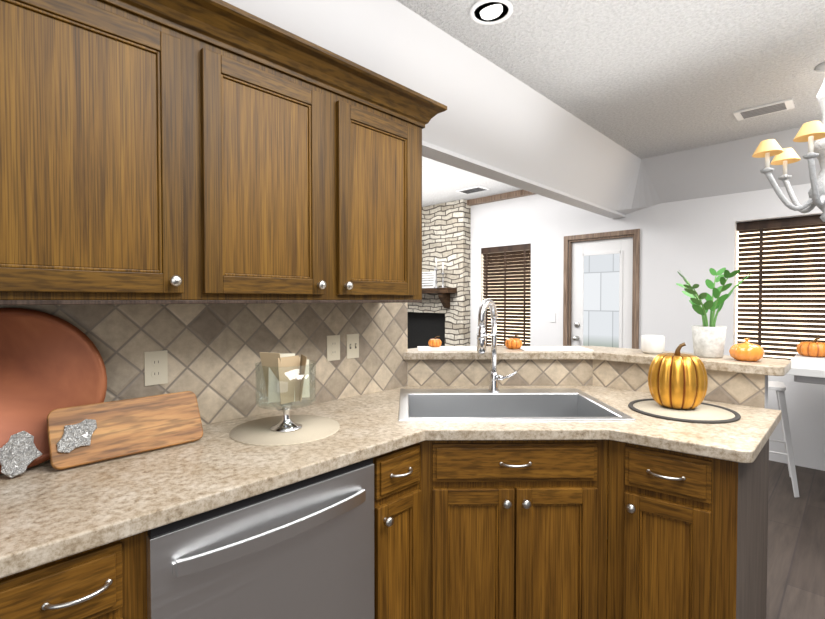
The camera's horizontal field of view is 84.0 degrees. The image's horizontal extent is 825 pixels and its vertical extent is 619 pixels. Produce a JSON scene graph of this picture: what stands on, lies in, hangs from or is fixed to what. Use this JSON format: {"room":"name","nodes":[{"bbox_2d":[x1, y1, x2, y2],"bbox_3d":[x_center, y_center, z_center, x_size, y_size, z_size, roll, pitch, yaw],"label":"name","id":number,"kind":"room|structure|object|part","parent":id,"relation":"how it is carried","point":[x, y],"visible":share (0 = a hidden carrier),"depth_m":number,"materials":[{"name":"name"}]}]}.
{"room":"kitchen","nodes":[
{"label":"kitchen","id":0,"kind":"room"},
{"bbox_2d":[408,199,470,345],"bbox_3d":[0.141,-0.109,6.655,1.618,2.699,0.159,1,2,44],"label":"stone wall","id":1,"kind":"structure","parent":0,"point":[446,233],"depth_m":6.17,"materials":[{"name":"beige stone"}]},
{"bbox_2d":[408,312,444,348],"bbox_3d":[0.199,0.430,6.699,0.960,0.780,0.028,1,2,44],"label":"firebox","id":2,"kind":"object","parent":1,"relation":"attached to","point":[424,329],"visible":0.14,"depth_m":6.70,"materials":[{"name":"black"}]},
{"bbox_2d":[422,288,456,307],"bbox_3d":[0.032,-0.161,6.507,1.370,0.270,0.198,1,2,44],"label":"mantel shelf","id":3,"kind":"object","parent":1,"relation":"attached to","point":[444,295],"visible":0.52,"depth_m":6.11,"materials":[{"name":"brown wood"}]},
{"bbox_2d":[422,268,435,287],"bbox_3d":[0.210,-0.544,6.474,0.340,0.499,0.081,1,2,44],"label":"shutter","id":4,"kind":"object","parent":3,"relation":"on","point":[433,283],"visible":0.33,"depth_m":6.42,"materials":[{"name":"white paint"}]},
{"bbox_2d":[434,258,438,287],"bbox_3d":[0.323,-0.492,6.219,0.070,0.400,0.070,1,2,44],"label":"candlestick","id":5,"kind":"object","parent":3,"relation":"on","point":[436,269],"visible":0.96,"depth_m":6.21,"materials":[{"name":"grey metal"}]},
{"bbox_2d":[440,262,445,287],"bbox_3d":[0.409,-0.460,6.136,0.070,0.340,0.070,1,2,44],"label":"candlestick","id":6,"kind":"object","parent":3,"relation":"on","point":[442,273],"visible":0.98,"depth_m":6.13,"materials":[{"name":"grey metal"}]},
{"bbox_2d":[223,0,820,218],"bbox_3d":[1.051,-1.115,1.291,3.425,0.465,6.550,1,2,44],"label":"soffit","id":7,"kind":"structure","parent":0,"point":[495,122],"depth_m":2.94,"materials":[{"name":"white paint"}]},
{"bbox_2d":[396,0,824,206],"bbox_3d":[-0.213,-1.414,2.549,7.000,0.080,6.800,1,2,44],"label":"ceiling","id":8,"kind":"structure","parent":0,"point":[642,79],"depth_m":2.55,"materials":[{"name":"white paint"}]},
{"bbox_2d":[456,185,489,193],"bbox_3d":[0.719,-1.427,5.480,0.350,0.016,0.200,1,2,44],"label":"ceiling vent","id":9,"kind":"object","parent":8,"relation":"in","point":[479,188],"visible":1,"depth_m":5.46,"materials":[{"name":"white metal"}]},
{"bbox_2d":[470,0,512,24],"bbox_3d":[0.359,-1.349,2.092,0.196,0.055,0.196,1,2,44],"label":"recessed light","id":10,"kind":"object","parent":8,"relation":"in","point":[488,12],"visible":1,"depth_m":2.07,"materials":[{"name":"white paint"}]},
{"bbox_2d":[467,190,534,205],"bbox_3d":[0.833,-1.414,6.010,3.475,0.065,0.080,1,2,44],"label":"beam","id":11,"kind":"structure","parent":8,"relation":"attached to","point":[499,197],"depth_m":5.73,"materials":[{"name":"brown wood"}]},
{"bbox_2d":[733,98,794,120],"bbox_3d":[2.430,-1.378,3.174,0.320,0.016,0.180,1,2,44],"label":"ceiling vent","id":12,"kind":"object","parent":8,"relation":"in","point":[770,108],"visible":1,"depth_m":3.15,"materials":[{"name":"white metal"}]},
{"bbox_2d":[752,62,824,221],"bbox_3d":[2.340,-0.934,2.581,0.673,0.880,0.688,1,2,44],"label":"dining chandelier","id":13,"kind":"object","parent":8,"relation":"hanging from","point":[810,132],"visible":1,"depth_m":2.59,"materials":[{"name":"grey metal"}]},
{"bbox_2d":[470,183,824,470],"bbox_3d":[2.102,-0.074,4.958,7.000,2.700,0.140,1,2,44],"label":"wall","id":14,"kind":"structure","parent":0,"point":[693,241],"depth_m":4.47,"materials":[{"name":"white paint"}]},
{"bbox_2d":[481,243,530,345],"bbox_3d":[1.183,-0.071,5.799,0.722,1.457,0.065,1,2,44],"label":"window","id":15,"kind":"structure","parent":14,"relation":"in","point":[501,255],"depth_m":5.76,"materials":[{"name":"brown wood"}]},
{"bbox_2d":[487,254,530,344],"bbox_3d":[1.251,-0.073,5.869,0.730,1.460,0.010,1,2,44],"label":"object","id":16,"kind":"object","parent":14,"relation":"in","point":[509,308],"depth_m":5.86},
{"bbox_2d":[550,312,555,322],"bbox_3d":[1.628,0.091,5.320,0.070,0.115,0.006,1,2,44],"label":"switch plate","id":17,"kind":"object","parent":14,"relation":"attached to","point":[552,314],"depth_m":5.31,"materials":[{"name":"white paint"}]},
{"bbox_2d":[550,229,639,348],"bbox_3d":[1.979,0.225,5.031,0.980,2.100,0.135,1,2,44],"label":"door","id":18,"kind":"structure","parent":14,"relation":"attached to","point":[601,279],"depth_m":4.97,"materials":[{"name":"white wood"}]},
{"bbox_3d":[1.829,0.246,5.136,0.060,0.208,0.075,1,2,44],"label":"door knob","id":19,"kind":"part","parent":18,"relation":"part of","materials":[{"name":"silver metal"}]},
{"bbox_3d":[2.056,0.258,4.990,0.670,2.025,0.048,1,2,44],"label":"door","id":20,"kind":"part","parent":18,"relation":"part of","materials":[{"name":"white paint"}]},
{"bbox_2d":[737,215,824,359],"bbox_3d":[3.494,-0.136,3.662,1.492,1.277,0.065,1,2,44],"label":"window blinds","id":21,"kind":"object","parent":14,"relation":"in","point":[775,225],"depth_m":3.96,"materials":[{"name":"brown wood"}]},
{"bbox_2d":[736,227,824,357],"bbox_3d":[3.506,-0.137,3.675,1.500,1.280,0.010,1,2,44],"label":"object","id":22,"kind":"object","parent":21,"relation":"attached to","point":[737,294],"visible":0.2,"depth_m":3.98,"materials":[{"name":"white"}]},
{"bbox_2d":[766,460,824,618],"bbox_3d":[-0.213,1.356,2.607,7.000,0.060,6.800,1,2,44],"label":"floor","id":23,"kind":"structure","parent":0,"point":[796,561],"depth_m":2.59,"materials":[{"name":"brown wood"}]},
{"bbox_2d":[0,0,790,618],"bbox_3d":[-0.124,0.218,1.360,1.633,2.268,3.770,1,2,44],"label":"kitchen cabinets","id":24,"kind":"object","parent":23,"relation":"on","point":[206,202],"visible":1,"depth_m":1.53,"materials":[{"name":"brown wood"}]},
{"bbox_2d":[0,431,41,477],"bbox_3d":[-1.050,0.384,1.219,0.062,0.108,0.101,1,2,44],"label":"decor","id":25,"kind":"object","parent":24,"relation":"in","point":[20,452],"visible":1,"depth_m":1.22,"materials":[{"name":"grey metal"}]},
{"bbox_2d":[0,308,106,473],"bbox_3d":[-1.110,0.217,1.266,0.018,0.450,0.450,-17,-11,43],"label":"copper tray","id":26,"kind":"object","parent":24,"relation":"in","point":[49,363],"visible":0.73,"depth_m":1.32,"materials":[{"name":"orange metal"}]},
{"bbox_2d":[47,391,202,469],"bbox_3d":[-0.857,0.356,1.399,0.093,0.156,0.400,1,2,44],"label":"cutting board","id":27,"kind":"object","parent":24,"relation":"in","point":[81,435],"visible":0.96,"depth_m":1.37,"materials":[{"name":"brown wood"}]},
{"bbox_2d":[144,350,167,386],"bbox_3d":[-0.885,0.202,1.584,0.006,0.116,0.072,1,2,44],"label":"outlet","id":28,"kind":"object","parent":24,"relation":"attached to","point":[155,361],"depth_m":1.58,"materials":[{"name":"beige plastic"}]},
{"bbox_2d":[141,455,374,618],"bbox_3d":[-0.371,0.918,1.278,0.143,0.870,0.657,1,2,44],"label":"dishwasher","id":29,"kind":"object","parent":24,"relation":"in","point":[303,547],"depth_m":1.23,"materials":[{"name":"silver metal"}]},
{"bbox_2d":[230,415,339,445],"bbox_3d":[-0.454,0.429,1.651,0.380,0.004,0.380,1,2,44],"label":"placemat","id":30,"kind":"object","parent":24,"relation":"in","point":[259,432],"visible":0.96,"depth_m":1.61,"materials":[{"name":"grey fabric"}]},
{"bbox_2d":[255,352,315,431],"bbox_3d":[-0.454,0.288,1.648,0.210,0.276,0.210,1,2,44],"label":"vase","id":31,"kind":"object","parent":30,"relation":"on","point":[287,380],"visible":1,"depth_m":1.62,"materials":[{"name":"clear glass"}]},
{"bbox_2d":[326,334,340,361],"bbox_3d":[-0.365,0.178,2.119,0.006,0.116,0.072,1,2,44],"label":"outlet","id":32,"kind":"object","parent":24,"relation":"attached to","point":[333,341],"depth_m":2.12,"materials":[{"name":"beige plastic"}]},
{"bbox_2d":[346,333,358,358],"bbox_3d":[-0.284,0.176,2.198,0.012,0.116,0.072,1,2,44],"label":"switch","id":33,"kind":"object","parent":24,"relation":"attached to","point":[352,339],"depth_m":2.20,"materials":[{"name":"beige plastic"}]},
{"bbox_2d":[0,385,781,618],"bbox_3d":[-0.196,0.460,1.223,1.522,0.039,3.467,1,2,44],"label":"countertop","id":34,"kind":"structure","parent":24,"relation":"on","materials":[{"name":"stone"}]},
{"bbox_2d":[417,346,476,350],"bbox_3d":[0.200,0.223,2.624,0.340,0.003,0.220,0,1,-1],"label":"bar mat","id":35,"kind":"object","parent":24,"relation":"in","point":[450,348],"visible":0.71,"depth_m":2.60,"materials":[{"name":"white fabric"}]},
{"bbox_2d":[428,336,441,346],"bbox_3d":[0.132,0.187,2.694,0.077,0.065,0.080,1,2,44],"label":"pumpkin","id":36,"kind":"object","parent":35,"relation":"on","point":[434,342],"visible":1,"depth_m":2.67,"materials":[{"name":"orange"}]},
{"bbox_2d":[476,298,517,391],"bbox_3d":[0.412,0.180,2.259,0.209,0.467,0.174,0,1,-1],"label":"faucet","id":37,"kind":"object","parent":24,"relation":"on","point":[481,336],"depth_m":2.30,"materials":[{"name":"silver metal"}]},
{"bbox_2d":[520,346,593,350],"bbox_3d":[0.803,0.223,2.624,0.380,0.003,0.220,0,1,-1],"label":"bar mat","id":38,"kind":"object","parent":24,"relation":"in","point":[551,348],"visible":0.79,"depth_m":2.60,"materials":[{"name":"white fabric"}]},
{"bbox_2d":[505,334,521,348],"bbox_3d":[0.580,0.183,2.629,0.096,0.082,0.100,1,2,44],"label":"pumpkin","id":39,"kind":"object","parent":38,"relation":"on","point":[513,343],"visible":1,"depth_m":2.60,"materials":[{"name":"orange"}]},
{"bbox_2d":[641,335,664,353],"bbox_3d":[1.261,0.183,2.405,0.116,0.092,0.116,1,2,44],"label":"candle holder","id":40,"kind":"object","parent":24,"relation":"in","point":[652,344],"visible":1,"depth_m":2.36,"materials":[{"name":"white glass"}]},
{"bbox_2d":[628,399,740,423],"bbox_3d":[1.129,0.421,1.924,0.406,0.008,0.406,1,2,44],"label":"placemat","id":41,"kind":"object","parent":24,"relation":"in","point":[705,413],"visible":0.77,"depth_m":1.88,"materials":[{"name":"grey fabric"}]},
{"bbox_2d":[648,342,707,408],"bbox_3d":[1.139,0.279,1.974,0.218,0.277,0.218,1,2,44],"label":"pumpkin","id":42,"kind":"object","parent":41,"relation":"on","point":[677,379],"visible":1,"depth_m":1.90,"materials":[{"name":"gold metal"}]},
{"bbox_2d":[676,268,751,357],"bbox_3d":[1.431,0.012,2.230,0.342,0.441,0.376,1,2,44],"label":"plant","id":43,"kind":"object","parent":24,"relation":"in","point":[709,341],"visible":1,"depth_m":2.21,"materials":[{"name":"green plant"}]},
{"bbox_2d":[729,338,764,361],"bbox_3d":[1.537,0.183,2.108,0.131,0.104,0.131,1,2,44],"label":"pumpkin","id":44,"kind":"object","parent":24,"relation":"in","point":[746,350],"visible":1,"depth_m":2.07,"materials":[{"name":"orange"}]},
{"bbox_2d":[768,381,799,496],"bbox_3d":[2.642,0.932,3.498,0.459,0.750,0.459,1,1,36],"label":"stool","id":45,"kind":"object","parent":23,"relation":"on","point":[779,387],"visible":0.48,"depth_m":3.29,"materials":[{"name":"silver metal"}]},
{"bbox_2d":[785,354,824,384],"bbox_3d":[3.048,0.831,2.808,1.120,0.980,1.250,1,2,44],"label":"dining table","id":46,"kind":"object","parent":23,"relation":"on","point":[806,369],"visible":0.81,"depth_m":2.71,"materials":[{"name":"white"}]},
{"bbox_2d":[796,338,824,356],"bbox_3d":[2.840,0.265,3.242,0.193,0.133,0.200,1,2,44],"label":"pumpkin","id":47,"kind":"object","parent":46,"relation":"on","point":[813,348],"visible":0.96,"depth_m":3.19,"materials":[{"name":"orange"}]}
]}

